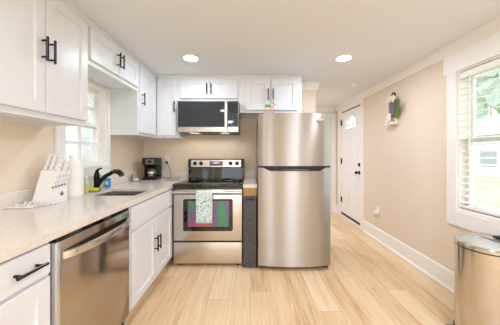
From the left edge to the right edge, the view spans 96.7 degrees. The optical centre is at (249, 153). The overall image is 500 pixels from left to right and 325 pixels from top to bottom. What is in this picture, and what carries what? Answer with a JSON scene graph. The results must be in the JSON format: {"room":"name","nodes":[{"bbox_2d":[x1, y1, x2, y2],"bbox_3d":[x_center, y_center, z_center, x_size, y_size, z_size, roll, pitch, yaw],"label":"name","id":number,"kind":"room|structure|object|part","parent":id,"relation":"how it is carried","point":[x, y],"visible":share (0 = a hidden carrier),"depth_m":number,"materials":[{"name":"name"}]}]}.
{"room":"kitchen","nodes":[
{"label":"kitchen","id":0,"kind":"room"},
{"bbox_2d":[0,120,143,192],"bbox_3d":[-1.576,0.125,0.600,0.140,2.250,8.680,0,0,0],"label":"wall","id":1,"kind":"structure","parent":0,"point":[25,149],"depth_m":1.52,"materials":[{"name":"beige paint"}]},
{"bbox_2d":[0,0,88,125],"bbox_3d":[-1.323,-0.602,1.285,0.364,0.794,0.690,0,0,0],"label":"upper cabinet","id":2,"kind":"object","parent":1,"relation":"attached to","point":[44,43],"visible":1,"depth_m":1.28,"materials":[{"name":"white paint"}]},
{"bbox_3d":[-1.190,-0.593,1.117,0.020,0.705,0.330,0,0,0],"label":"door","id":3,"kind":"part","parent":2,"relation":"part of","materials":[{"name":"white paint"}]},
{"bbox_3d":[-1.210,-0.595,1.285,0.020,0.780,0.690,0,0,0],"label":"frame","id":4,"kind":"part","parent":2,"relation":"part of","materials":[{"name":"white paint"}]},
{"bbox_3d":[-1.160,-0.598,1.260,0.038,0.137,0.013,0,0,0],"label":"handle","id":5,"kind":"part","parent":2,"relation":"part of","materials":[{"name":"black metal"}]},
{"bbox_3d":[-1.160,-0.598,1.310,0.038,0.137,0.013,0,0,0],"label":"handle","id":6,"kind":"part","parent":2,"relation":"part of","materials":[{"name":"black metal"}]},
{"bbox_3d":[-1.190,-0.593,1.453,0.020,0.705,0.330,0,0,0],"label":"door","id":7,"kind":"part","parent":2,"relation":"part of","materials":[{"name":"white paint"}]},
{"bbox_3d":[-1.189,-0.975,1.285,0.022,0.049,0.690,0,0,0],"label":"crown moulding","id":8,"kind":"part","parent":2,"relation":"part of","materials":[{"name":"white paint"}]},
{"bbox_2d":[54,90,111,176],"bbox_3d":[-1.491,-0.230,2.037,0.030,0.880,0.664,0,0,0],"label":"trim","id":9,"kind":"structure","parent":1,"relation":"attached to","point":[59,131],"depth_m":2.09,"materials":[{"name":"white paint"}]},
{"bbox_2d":[66,82,105,165],"bbox_3d":[-1.573,-0.280,2.062,0.135,0.780,0.533,0,0,0],"label":"window","id":10,"kind":"structure","parent":1,"relation":"in","point":[98,94],"depth_m":2.30,"materials":[{"name":"white paint"}]},
{"bbox_3d":[-1.583,-0.101,2.062,0.030,0.398,0.509,0,0,0],"label":"sash","id":11,"kind":"part","parent":10,"relation":"part of","materials":[{"name":"white paint"}]},
{"bbox_3d":[-1.616,-0.459,2.062,0.030,0.398,0.509,0,0,0],"label":"sash","id":12,"kind":"part","parent":10,"relation":"part of","materials":[{"name":"white paint"}]},
{"bbox_3d":[-1.573,-0.280,2.062,0.135,0.780,0.533,0,0,0],"label":"frame","id":13,"kind":"part","parent":10,"relation":"part of","materials":[{"name":"white paint"}]},
{"bbox_2d":[0,171,188,209],"bbox_3d":[-1.182,0.285,1.895,0.646,0.100,2.509,0,0,0],"label":"backsplash","id":14,"kind":"structure","parent":1,"relation":"attached to","point":[8,199],"depth_m":1.52,"materials":[{"name":"stone"}]},
{"bbox_2d":[87,18,138,90],"bbox_3d":[-1.323,-0.835,2.000,0.364,0.329,0.738,0,0,0],"label":"upper cabinet","id":15,"kind":"object","parent":1,"relation":"attached to","point":[111,67],"visible":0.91,"depth_m":1.95,"materials":[{"name":"white paint"}]},
{"bbox_3d":[-1.190,-0.825,1.824,0.020,0.240,0.346,0,0,0],"label":"door","id":16,"kind":"part","parent":15,"relation":"part of","materials":[{"name":"white paint"}]},
{"bbox_3d":[-1.189,-0.975,2.000,0.022,0.049,0.738,0,0,0],"label":"crown moulding","id":17,"kind":"part","parent":15,"relation":"part of","materials":[{"name":"white paint"}]},
{"bbox_3d":[-1.160,-0.835,1.974,0.038,0.128,0.013,0,0,0],"label":"handle","id":18,"kind":"part","parent":15,"relation":"part of","materials":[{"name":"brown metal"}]},
{"bbox_3d":[-1.160,-0.835,2.026,0.038,0.128,0.013,0,0,0],"label":"handle","id":19,"kind":"part","parent":15,"relation":"part of","materials":[{"name":"brown metal"}]},
{"bbox_3d":[-1.190,-0.825,2.176,0.020,0.240,0.346,0,0,0],"label":"door","id":20,"kind":"part","parent":15,"relation":"part of","materials":[{"name":"white paint"}]},
{"bbox_2d":[110,60,164,139],"bbox_3d":[-1.323,-0.602,2.760,0.364,0.794,0.779,0,0,0],"label":"upper cabinet","id":21,"kind":"object","parent":1,"relation":"attached to","point":[132,113],"visible":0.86,"depth_m":2.39,"materials":[{"name":"white paint"}]},
{"bbox_3d":[-1.160,-0.598,2.425,0.038,0.137,0.013,0,0,0],"label":"handle","id":22,"kind":"part","parent":21,"relation":"part of","materials":[{"name":"brown metal"}]},
{"bbox_3d":[-1.190,-0.590,2.595,0.020,0.710,0.400,0,0,0],"label":"door","id":23,"kind":"part","parent":21,"relation":"part of","materials":[{"name":"white paint"}]},
{"bbox_3d":[-1.189,-0.975,2.595,0.022,0.049,0.449,0,0,0],"label":"crown moulding","id":24,"kind":"part","parent":21,"relation":"part of","materials":[{"name":"white paint"}]},
{"bbox_3d":[-1.210,-0.595,2.760,0.020,0.780,0.779,0,0,0],"label":"frame","id":25,"kind":"part","parent":21,"relation":"part of","materials":[{"name":"white paint"}]},
{"bbox_2d":[144,90,315,181],"bbox_3d":[-0.288,0.125,3.210,2.436,2.250,0.120,0,0,0],"label":"wall","id":26,"kind":"structure","parent":0,"point":[244,145],"depth_m":3.15,"materials":[{"name":"beige paint"}]},
{"bbox_2d":[165,156,169,163],"bbox_3d":[-1.172,0.085,3.146,0.072,0.116,0.008,0,0,0],"label":"wall outlet","id":27,"kind":"object","parent":26,"relation":"attached to","point":[167,158],"visible":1,"depth_m":3.14,"materials":[{"name":"white plastic"}]},
{"bbox_2d":[156,75,185,139],"bbox_3d":[-1.050,-0.602,2.960,0.297,0.794,0.378,0,0,0],"label":"upper cabinet","id":28,"kind":"object","parent":26,"relation":"attached to","point":[167,86],"visible":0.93,"depth_m":2.82,"materials":[{"name":"white paint"}]},
{"bbox_3d":[-1.052,-0.590,2.820,0.250,0.710,0.020,0,0,0],"label":"door","id":29,"kind":"part","parent":28,"relation":"part of","materials":[{"name":"white paint"}]},
{"bbox_3d":[-1.040,-0.975,2.819,0.277,0.049,0.022,0,0,0],"label":"crown moulding","id":30,"kind":"part","parent":28,"relation":"part of","materials":[{"name":"white paint"}]},
{"bbox_2d":[179,75,239,104],"bbox_3d":[-0.518,-0.827,2.960,0.768,0.344,0.378,0,0,0],"label":"upper cabinet","id":31,"kind":"object","parent":26,"relation":"attached to","point":[191,87],"visible":0.93,"depth_m":2.81,"materials":[{"name":"white paint"}]},
{"bbox_3d":[-0.699,-0.825,2.820,0.356,0.240,0.020,0,0,0],"label":"door","id":32,"kind":"part","parent":31,"relation":"part of","materials":[{"name":"white paint"}]},
{"bbox_2d":[177,101,239,134],"bbox_3d":[-0.516,-0.458,2.917,0.753,0.389,0.464,0,0,0],"label":"microwave","id":33,"kind":"object","parent":31,"relation":"attached to","point":[193,117],"visible":1,"depth_m":2.72,"materials":[{"name":"grey metal"}]},
{"bbox_3d":[-0.596,-0.487,2.719,0.570,0.314,0.004,0,0,0],"label":"door glass","id":34,"kind":"part","parent":33,"relation":"part of","materials":[{"name":"grey glass"}]},
{"bbox_3d":[-0.291,-0.485,2.703,0.026,0.310,0.035,0,0,0],"label":"handle","id":35,"kind":"part","parent":33,"relation":"part of","materials":[{"name":"silver metal"}]},
{"bbox_3d":[-0.208,-0.487,2.719,0.123,0.314,0.004,0,0,0],"label":"keypad glass","id":36,"kind":"part","parent":33,"relation":"part of","materials":[{"name":"grey glass"}]},
{"bbox_3d":[-0.207,-0.461,2.740,0.133,0.383,0.039,0,0,0],"label":"control panel","id":37,"kind":"part","parent":33,"relation":"part of","materials":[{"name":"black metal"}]},
{"bbox_3d":[-0.518,-0.975,2.819,0.768,0.049,0.022,0,0,0],"label":"crown moulding","id":38,"kind":"part","parent":31,"relation":"part of","materials":[{"name":"white paint"}]},
{"bbox_3d":[-0.337,-0.825,2.820,0.356,0.240,0.020,0,0,0],"label":"door","id":39,"kind":"part","parent":31,"relation":"part of","materials":[{"name":"white paint"}]},
{"bbox_2d":[244,171,255,177],"bbox_3d":[0.001,0.285,3.139,0.157,0.100,0.020,0,0,0],"label":"backsplash","id":40,"kind":"structure","parent":26,"relation":"attached to","point":[247,174],"depth_m":3.13,"materials":[{"name":"stone"}]},
{"bbox_2d":[239,75,301,116],"bbox_3d":[0.262,-0.762,2.960,0.790,0.474,0.378,0,0,0],"label":"upper cabinet","id":41,"kind":"object","parent":26,"relation":"attached to","point":[256,91],"visible":0.94,"depth_m":2.82,"materials":[{"name":"white paint"}]},
{"bbox_3d":[0.096,-0.750,2.820,0.308,0.390,0.020,0,0,0],"label":"door","id":42,"kind":"part","parent":41,"relation":"part of","materials":[{"name":"white paint"}]},
{"bbox_3d":[0.262,-0.975,2.819,0.790,0.049,0.022,0,0,0],"label":"crown moulding","id":43,"kind":"part","parent":41,"relation":"part of","materials":[{"name":"white paint"}]},
{"bbox_3d":[0.436,-0.750,2.820,0.332,0.390,0.020,0,0,0],"label":"door","id":44,"kind":"part","parent":41,"relation":"part of","materials":[{"name":"white paint"}]},
{"bbox_2d":[302,82,318,89],"bbox_3d":[0.822,-0.953,3.185,0.316,0.095,0.170,0,0,0],"label":"trim","id":45,"kind":"structure","parent":26,"relation":"attached to","point":[305,85],"depth_m":3.12,"materials":[{"name":"white paint"}]},
{"bbox_2d":[69,0,499,106],"bbox_3d":[0.179,-1.050,0.600,3.651,0.100,8.680,0,0,0],"label":"ceiling","id":46,"kind":"structure","parent":0,"point":[384,38],"depth_m":1.84,"materials":[{"name":"white paint"}]},
{"bbox_2d":[182,54,199,61],"bbox_3d":[-0.613,-0.995,2.310,0.184,0.010,0.184,0,0,0],"label":"recessed light","id":47,"kind":"object","parent":46,"relation":"in","point":[188,57],"visible":1,"depth_m":2.29,"materials":[{"name":"white plastic"}]},
{"bbox_2d":[334,54,352,61],"bbox_3d":[0.973,-0.995,2.310,0.184,0.010,0.184,0,0,0],"label":"recessed light","id":48,"kind":"object","parent":46,"relation":"in","point":[344,57],"visible":1,"depth_m":2.29,"materials":[{"name":"white plastic"}]},
{"bbox_2d":[349,83,358,87],"bbox_3d":[1.490,-0.982,3.190,0.136,0.035,0.136,0,0,0],"label":"smoke detector","id":49,"kind":"object","parent":46,"relation":"attached to","point":[352,85],"visible":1,"depth_m":3.15,"materials":[{"name":"white plastic"}]},
{"bbox_2d":[124,211,453,324],"bbox_3d":[0.179,1.290,0.600,3.651,0.080,8.680,0,0,0],"label":"floor","id":50,"kind":"structure","parent":0,"point":[365,282],"depth_m":2.01,"materials":[{"name":"brown wood"}]},
{"bbox_2d":[0,242,49,324],"bbox_3d":[-1.165,0.813,0.819,0.679,0.874,0.313,0,0,0],"label":"base cabinet","id":51,"kind":"object","parent":50,"relation":"on","point":[24,278],"visible":0.96,"depth_m":0.86,"materials":[{"name":"white paint"}]},
{"bbox_3d":[-0.875,0.450,0.819,0.020,0.124,0.289,0,0,0],"label":"drawer","id":52,"kind":"part","parent":51,"relation":"part of","materials":[{"name":"white paint"}]},
{"bbox_3d":[-0.875,0.832,0.819,0.020,0.607,0.289,0,0,0],"label":"door","id":53,"kind":"part","parent":51,"relation":"part of","materials":[{"name":"white paint"}]},
{"bbox_3d":[-0.845,0.450,0.856,0.038,0.013,0.120,0,0,0],"label":"handle","id":54,"kind":"part","parent":51,"relation":"part of","materials":[{"name":"black metal"}]},
{"bbox_2d":[48,207,129,324],"bbox_3d":[-1.125,0.816,1.290,0.663,0.868,0.609,0,0,0],"label":"dishwasher","id":55,"kind":"object","parent":50,"relation":"on","point":[89,272],"visible":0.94,"depth_m":1.22,"materials":[{"name":"silver metal"}]},
{"bbox_3d":[-0.827,0.465,1.290,0.068,0.038,0.545,0,0,0],"label":"handle","id":56,"kind":"part","parent":55,"relation":"part of","materials":[{"name":"silver metal"}]},
{"bbox_2d":[129,189,171,312],"bbox_3d":[-1.165,0.813,2.051,0.679,0.874,0.897,0,0,0],"label":"base cabinet","id":57,"kind":"object","parent":50,"relation":"on","point":[150,226],"visible":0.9,"depth_m":1.90,"materials":[{"name":"white paint"}]},
{"bbox_2d":[0,171,188,262],"bbox_3d":[-1.182,0.305,1.895,0.646,0.140,2.509,0,0,0],"label":"countertop","id":58,"kind":"structure","parent":57,"relation":"on","point":[23,230],"depth_m":1.29,"materials":[{"name":"stone"}]},
{"bbox_2d":[6,201,59,208],"bbox_3d":[-1.389,0.321,1.432,0.188,0.028,0.174,0,0,0],"label":"bead garland","id":59,"kind":"object","parent":58,"relation":"on","point":[32,204],"visible":1,"depth_m":1.39,"materials":[{"name":"white wood"}]},
{"bbox_2d":[32,154,69,204],"bbox_3d":[-1.373,0.166,1.546,0.134,0.336,0.171,0,0,0],"label":"knife block","id":60,"kind":"object","parent":58,"relation":"on","point":[51,186],"visible":1,"depth_m":1.53,"materials":[{"name":"white paint"}]},
{"bbox_3d":[-1.420,0.058,1.569,0.018,0.120,0.062,0,0,0],"label":"knife handle","id":61,"kind":"part","parent":60,"relation":"part of","materials":[{"name":"white paint"}]},
{"bbox_3d":[-1.382,0.059,1.568,0.018,0.118,0.062,0,0,0],"label":"knife handle","id":62,"kind":"part","parent":60,"relation":"part of","materials":[{"name":"white paint"}]},
{"bbox_3d":[-1.313,0.176,1.497,0.010,0.085,0.041,0,0,0],"label":"steak knife handle","id":63,"kind":"part","parent":60,"relation":"part of","materials":[{"name":"white paint"}]},
{"bbox_3d":[-1.313,0.174,1.521,0.010,0.085,0.041,0,0,0],"label":"steak knife handle","id":64,"kind":"part","parent":60,"relation":"part of","materials":[{"name":"white paint"}]},
{"bbox_3d":[-1.342,0.061,1.567,0.018,0.115,0.060,0,0,0],"label":"knife handle","id":65,"kind":"part","parent":60,"relation":"part of","materials":[{"name":"white paint"}]},
{"bbox_3d":[-1.313,0.172,1.545,0.010,0.085,0.041,0,0,0],"label":"steak knife handle","id":66,"kind":"part","parent":60,"relation":"part of","materials":[{"name":"white paint"}]},
{"bbox_3d":[-1.313,0.170,1.569,0.010,0.085,0.041,0,0,0],"label":"steak knife handle","id":67,"kind":"part","parent":60,"relation":"part of","materials":[{"name":"white paint"}]},
{"bbox_3d":[-1.335,0.093,1.607,0.018,0.084,0.049,0,0,0],"label":"knife handle","id":68,"kind":"part","parent":60,"relation":"part of","materials":[{"name":"white paint"}]},
{"bbox_2d":[61,155,83,197],"bbox_3d":[-1.398,0.171,1.740,0.156,0.326,0.156,0,0,0],"label":"paper towel holder","id":69,"kind":"object","parent":58,"relation":"on","point":[75,182],"visible":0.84,"depth_m":1.70,"materials":[{"name":"white paper"}]},
{"bbox_2d":[84,175,90,192],"bbox_3d":[-1.440,0.258,1.955,0.061,0.152,0.061,0,0,0],"label":"soap bottle","id":70,"kind":"object","parent":58,"relation":"on","point":[87,185],"visible":0.83,"depth_m":1.94,"materials":[{"name":"yellow"}]},
{"bbox_2d":[89,188,99,191],"bbox_3d":[-1.390,0.318,1.970,0.090,0.032,0.050,0,0,0],"label":"sponge","id":71,"kind":"object","parent":58,"relation":"on","point":[90,189],"visible":0.92,"depth_m":1.95,"materials":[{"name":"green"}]},
{"bbox_2d":[104,177,110,186],"bbox_3d":[-1.435,0.273,2.240,0.056,0.123,0.031,0,0,0],"label":"soap bottle","id":72,"kind":"object","parent":58,"relation":"on","point":[107,182],"visible":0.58,"depth_m":2.23,"materials":[{"name":"blue plastic"}]},
{"bbox_2d":[93,168,123,189],"bbox_3d":[-1.284,0.229,2.013,0.350,0.210,0.062,0,0,19],"label":"faucet","id":73,"kind":"object","parent":58,"relation":"on","point":[98,181],"visible":0.82,"depth_m":2.02,"materials":[{"name":"black metal"}]},
{"bbox_3d":[-1.313,0.221,2.022,0.233,0.164,0.041,0,0,18],"label":"spout","id":74,"kind":"part","parent":73,"relation":"part of","materials":[{"name":"black metal"}]},
{"bbox_2d":[95,191,145,195],"bbox_3d":[-1.133,0.454,1.962,0.443,0.192,0.395,0,0,0],"label":"sink","id":75,"kind":"object","parent":58,"relation":"in","point":[111,193],"visible":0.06,"depth_m":2.14,"materials":[{"name":"silver metal"}]},
{"bbox_2d":[131,171,140,180],"bbox_3d":[-1.412,0.276,2.750,0.099,0.116,0.099,0,0,32],"label":"glass jar","id":76,"kind":"object","parent":58,"relation":"on","point":[139,174],"visible":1,"depth_m":2.74,"materials":[{"name":"clear glass"}]},
{"bbox_2d":[142,158,170,179],"bbox_3d":[-1.226,0.192,2.988,0.318,0.284,0.308,0,0,0],"label":"coffee maker","id":77,"kind":"object","parent":58,"relation":"on","point":[151,167],"visible":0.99,"depth_m":2.88,"materials":[{"name":"black plastic"}]},
{"bbox_3d":[-1.371,0.222,2.901,0.028,0.154,0.118,0,0,0],"label":"panel","id":78,"kind":"part","parent":77,"relation":"part of","materials":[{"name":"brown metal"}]},
{"bbox_2d":[165,178,180,180],"bbox_3d":[-0.998,0.329,2.870,0.198,0.011,0.198,0,0,0],"label":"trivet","id":79,"kind":"object","parent":58,"relation":"on","point":[169,179],"visible":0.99,"depth_m":2.83,"materials":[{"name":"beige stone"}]},
{"bbox_3d":[-0.875,0.859,1.838,0.020,0.553,0.410,0,0,0],"label":"door","id":80,"kind":"part","parent":57,"relation":"part of","materials":[{"name":"white paint"}]},
{"bbox_3d":[-0.875,0.476,2.048,0.020,0.168,0.850,0,0,0],"label":"false drawer","id":81,"kind":"part","parent":57,"relation":"part of","materials":[{"name":"white paint"}]},
{"bbox_3d":[-0.845,0.812,2.015,0.038,0.135,0.013,0,0,0],"label":"handle","id":82,"kind":"part","parent":57,"relation":"part of","materials":[{"name":"black metal"}]},
{"bbox_3d":[-0.845,0.812,2.076,0.038,0.135,0.013,0,0,0],"label":"handle","id":83,"kind":"part","parent":57,"relation":"part of","materials":[{"name":"black metal"}]},
{"bbox_3d":[-0.875,0.859,2.256,0.020,0.553,0.415,0,0,0],"label":"door","id":84,"kind":"part","parent":57,"relation":"part of","materials":[{"name":"white paint"}]},
{"bbox_2d":[166,187,174,263],"bbox_3d":[-1.195,0.813,2.825,0.620,0.874,0.648,0,0,0],"label":"base cabinet","id":85,"kind":"object","parent":50,"relation":"on","point":[172,205],"visible":0.02,"depth_m":2.54,"materials":[{"name":"white paint"}]},
{"bbox_3d":[-0.895,0.763,2.825,0.020,0.774,0.648,0,0,0],"label":"frame","id":86,"kind":"part","parent":85,"relation":"part of","materials":[{"name":"white paint"}]},
{"bbox_2d":[172,159,243,264],"bbox_3d":[-0.469,0.659,2.764,0.771,1.182,0.711,0,0,0],"label":"range","id":87,"kind":"object","parent":50,"relation":"on","point":[221,240],"visible":0.99,"depth_m":2.47,"materials":[{"name":"grey metal"}]},
{"bbox_2d":[196,191,212,223],"bbox_3d":[-0.498,0.576,2.424,0.176,0.353,0.041,0,0,0],"label":"dish towel","id":88,"kind":"object","parent":87,"relation":"hanging from","point":[204,199],"visible":0.97,"depth_m":2.41,"materials":[{"name":"fabric"}]},
{"bbox_3d":[-0.469,0.418,2.438,0.747,0.025,0.058,0,0,0],"label":"handle","id":89,"kind":"part","parent":87,"relation":"part of","materials":[{"name":"silver metal"}]},
{"bbox_3d":[-0.469,0.679,2.487,0.763,0.570,0.040,0,0,0],"label":"oven door","id":90,"kind":"part","parent":87,"relation":"part of","materials":[{"name":"silver metal"}]},
{"bbox_3d":[-0.469,1.100,2.487,0.763,0.236,0.040,0,0,0],"label":"drawer","id":91,"kind":"part","parent":87,"relation":"part of","materials":[{"name":"silver metal"}]},
{"bbox_2d":[173,178,243,186],"bbox_3d":[-0.469,0.347,2.757,0.771,0.033,0.605,0,0,0],"label":"cooktop","id":92,"kind":"object","parent":87,"relation":"in","point":[189,182],"depth_m":2.58,"materials":[{"name":"black glass"}]},
{"bbox_3d":[-0.469,0.130,3.066,0.687,0.096,0.020,0,0,0],"label":"control panel","id":93,"kind":"part","parent":87,"relation":"part of","materials":[{"name":"silver metal"}]},
{"bbox_3d":[-0.466,0.130,3.061,0.183,0.066,0.006,0,0,0],"label":"display panel","id":94,"kind":"part","parent":87,"relation":"part of","materials":[{"name":"grey"}]},
{"bbox_2d":[243,196,256,266],"bbox_3d":[0.000,0.855,2.452,0.163,0.790,0.048,0,0,0],"label":"step stool","id":95,"kind":"object","parent":50,"relation":"on","point":[249,202],"visible":1,"depth_m":2.43,"materials":[{"name":"grey plastic"}]},
{"bbox_3d":[0.000,0.859,2.463,0.155,0.758,0.020,0,0,0],"label":"frame","id":96,"kind":"part","parent":95,"relation":"part of","materials":[{"name":"black metal"}]},
{"bbox_2d":[243,188,256,196],"bbox_3d":[0.001,0.813,2.816,0.150,0.874,0.667,0,0,0],"label":"base cabinet","id":97,"kind":"object","parent":50,"relation":"on","point":[246,191],"visible":0.02,"depth_m":2.48,"materials":[{"name":"brown wood"}]},
{"bbox_2d":[243,171,256,187],"bbox_3d":[0.001,0.305,2.797,0.157,0.140,0.704,0,0,0],"label":"countertop","id":98,"kind":"structure","parent":97,"relation":"on","point":[249,176],"depth_m":2.86,"materials":[{"name":"stone"}]},
{"bbox_2d":[257,113,329,268],"bbox_3d":[0.480,0.399,2.735,0.786,1.703,0.750,0,0,0],"label":"refrigerator","id":99,"kind":"object","parent":50,"relation":"on","point":[293,149],"visible":0.99,"depth_m":2.38,"materials":[{"name":"grey metal"}]},
{"bbox_2d":[264,101,275,112],"bbox_3d":[0.217,-0.511,2.446,0.122,0.139,0.075,0,0,23],"label":"figurine","id":100,"kind":"object","parent":99,"relation":"on","point":[267,106],"visible":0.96,"depth_m":2.44,"materials":[{"name":"pink ceramic"}]},
{"bbox_3d":[0.480,0.676,2.418,0.786,1.057,0.104,0,0,0],"label":"fresh food door","id":101,"kind":"part","parent":99,"relation":"part of","materials":[{"name":"silver metal"}]},
{"bbox_3d":[0.480,-0.155,2.418,0.786,0.566,0.104,0,0,0],"label":"freezer door","id":102,"kind":"part","parent":99,"relation":"part of","materials":[{"name":"silver metal"}]},
{"bbox_3d":[0.475,0.164,2.381,0.680,0.036,0.038,0,0,0],"label":"handle","id":103,"kind":"part","parent":99,"relation":"part of","materials":[{"name":"black plastic"}]},
{"bbox_2d":[446,233,499,324],"bbox_3d":[1.571,0.911,1.475,0.403,0.678,0.382,0,0,0],"label":"trash can","id":104,"kind":"object","parent":50,"relation":"on","point":[476,255],"visible":1,"depth_m":1.42,"materials":[{"name":"silver metal"}]},
{"bbox_3d":[1.587,0.599,1.475,0.367,0.026,0.378,0,0,0],"label":"lid","id":105,"kind":"part","parent":104,"relation":"part of","materials":[{"name":"silver metal"}]},
{"bbox_3d":[1.587,0.591,1.475,0.303,0.008,0.314,0,0,0],"label":"lid panel","id":106,"kind":"part","parent":104,"relation":"part of","materials":[{"name":"silver metal"}]},
{"bbox_2d":[336,60,476,271],"bbox_3d":[1.935,0.125,0.600,0.140,2.250,8.680,0,0,0],"label":"wall","id":107,"kind":"structure","parent":0,"point":[405,161],"depth_m":2.55,"materials":[{"name":"beige paint"}]},
{"bbox_2d":[341,105,359,224],"bbox_3d":[1.856,0.187,4.141,0.120,2.058,0.813,0,0,0],"label":"door","id":108,"kind":"structure","parent":107,"relation":"in","point":[350,160],"depth_m":4.10,"materials":[{"name":"white paint"}]},
{"bbox_3d":[1.865,-0.605,4.135,0.012,0.280,0.484,0,0,0],"label":"light frame","id":109,"kind":"part","parent":108,"relation":"part of","materials":[{"name":"glass"}]},
{"bbox_2d":[338,98,363,229],"bbox_3d":[1.925,0.169,4.135,0.160,2.162,1.020,0,0,0],"label":"trim","id":110,"kind":"structure","parent":107,"relation":"attached to","point":[360,102],"depth_m":3.75,"materials":[{"name":"white paint"}]},
{"bbox_2d":[384,92,404,125],"bbox_3d":[1.803,-0.585,2.784,0.123,0.419,0.323,0,0,0],"label":"wall decoration","id":111,"kind":"object","parent":107,"relation":"attached to","point":[394,110],"visible":1,"depth_m":2.80,"materials":[{"name":"grey stone"}]},
{"bbox_2d":[385,113,390,122],"bbox_3d":[1.765,-0.458,2.845,0.047,0.128,0.120,0,0,0],"label":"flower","id":112,"kind":"object","parent":111,"relation":"on","point":[388,117],"depth_m":2.83,"materials":[{"name":"beige plant"}]},
{"bbox_2d":[389,100,399,116],"bbox_3d":[1.839,-0.575,2.835,0.049,0.200,0.140,0,0,0],"label":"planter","id":113,"kind":"object","parent":111,"relation":"on","point":[393,106],"depth_m":2.79,"materials":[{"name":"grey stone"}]},
{"bbox_2d":[363,220,453,292],"bbox_3d":[1.850,1.166,0.010,0.030,0.168,7.220,0,0,0],"label":"baseboard","id":114,"kind":"structure","parent":107,"relation":"attached to","point":[441,274],"depth_m":2.48,"materials":[{"name":"white paint"}]},
{"bbox_2d":[335,17,499,111],"bbox_3d":[1.840,-0.955,0.600,0.050,0.090,8.400,0,0,0],"label":"trim","id":115,"kind":"structure","parent":107,"relation":"attached to","point":[493,26],"depth_m":2.21,"materials":[{"name":"white paint"}]},
{"bbox_2d":[443,31,499,234],"bbox_3d":[1.853,-0.134,1.462,0.024,1.548,1.305,0,0,0],"label":"trim","id":116,"kind":"structure","parent":107,"relation":"attached to","point":[487,48],"depth_m":2.00,"materials":[{"name":"white paint"}]},
{"bbox_2d":[458,55,499,219],"bbox_3d":[1.933,-0.122,1.462,0.135,1.235,1.065,0,0,0],"label":"window","id":117,"kind":"structure","parent":107,"relation":"in","point":[461,97],"depth_m":1.98,"materials":[{"name":"white paint"}]},
{"bbox_2d":[459,58,499,216],"bbox_3d":[1.888,-0.123,1.462,0.072,1.193,1.037,0,0,0],"label":"window blind","id":118,"kind":"object","parent":117,"relation":"attached to","point":[494,64],"visible":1,"depth_m":1.82,"materials":[{"name":"white plastic"}]},
{"bbox_3d":[1.896,-0.117,1.841,0.054,1.145,0.004,0,0,0],"label":"ladder cord","id":119,"kind":"part","parent":118,"relation":"part of","materials":[{"name":"white fabric"}]},
{"bbox_3d":[1.894,0.462,1.462,0.052,0.023,1.037,0,0,0],"label":"rail","id":120,"kind":"part","parent":118,"relation":"part of","materials":[{"name":"white plastic"}]},
{"bbox_3d":[1.942,0.170,1.462,0.030,0.626,1.041,0,0,0],"label":"sash","id":121,"kind":"part","parent":117,"relation":"part of","materials":[{"name":"white paint"}]},
{"bbox_3d":[1.975,-0.415,1.462,0.030,0.626,1.041,0,0,0],"label":"sash","id":122,"kind":"part","parent":117,"relation":"part of","materials":[{"name":"white paint"}]},
{"bbox_3d":[0.180,0.125,4.870,3.371,2.250,0.140,0,0,0],"label":"wall","id":123,"kind":"structure","parent":0,"visible":0},
{"bbox_2d":[316,107,334,111],"bbox_3d":[0.154,-0.955,4.775,3.321,0.090,0.050,0,0,0],"label":"trim","id":124,"kind":"structure","parent":123,"relation":"attached to","point":[318,109],"depth_m":4.77,"materials":[{"name":"white paint"}]},
{"bbox_2d":[330,118,330,210],"bbox_3d":[1.305,0.232,4.820,0.904,2.020,0.100,0,0,0],"label":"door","id":125,"kind":"structure","parent":123,"relation":"in","point":[330,118],"depth_m":4.83,"materials":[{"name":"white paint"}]},
{"bbox_2d":[329,113,335,211],"bbox_3d":[1.304,0.188,4.790,1.097,2.125,0.020,0,0,0],"label":"trim","id":126,"kind":"structure","parent":123,"relation":"attached to","point":[332,115],"depth_m":4.78,"materials":[{"name":"white paint"}]},
{"label":"outside","id":127,"kind":"structure","parent":0,"visible":0},
{"bbox_2d":[474,175,499,211],"bbox_3d":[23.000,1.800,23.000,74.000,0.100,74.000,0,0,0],"label":"ground","id":128,"kind":"structure","parent":127,"point":[479,181],"depth_m":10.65,"materials":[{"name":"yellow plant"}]},
{"bbox_2d":[66,92,92,160],"bbox_3d":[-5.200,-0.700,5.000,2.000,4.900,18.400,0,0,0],"label":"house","id":129,"kind":"structure","parent":128,"relation":"on","point":[71,131],"depth_m":5.97,"materials":[{"name":"white"}]},
{"bbox_2d":[474,115,499,177],"bbox_3d":[21.750,-0.800,19.500,7.500,5.100,22.000,0,0,0],"label":"house","id":130,"kind":"structure","parent":128,"relation":"on","point":[494,125],"depth_m":17.53,"materials":[{"name":"white"}]},
{"bbox_3d":[18.430,0.350,17.200,0.020,1.300,1.200,0,0,0],"label":"pane","id":131,"kind":"part","parent":130,"relation":"part of","materials":[{"name":"clear glass"}]},
{"bbox_3d":[18.470,0.350,17.200,0.060,1.600,1.500,0,0,0],"label":"window trim","id":132,"kind":"part","parent":130,"relation":"part of","materials":[{"name":"white paint"}]},
{"bbox_2d":[476,68,499,118],"bbox_3d":[32.011,-5.943,29.203,7.660,15.389,9.268,0,0,-38],"label":"tree","id":133,"kind":"object","parent":128,"relation":"on","point":[492,104],"visible":0.27,"depth_m":27.50,"materials":[{"name":"green plant"}]}
]}

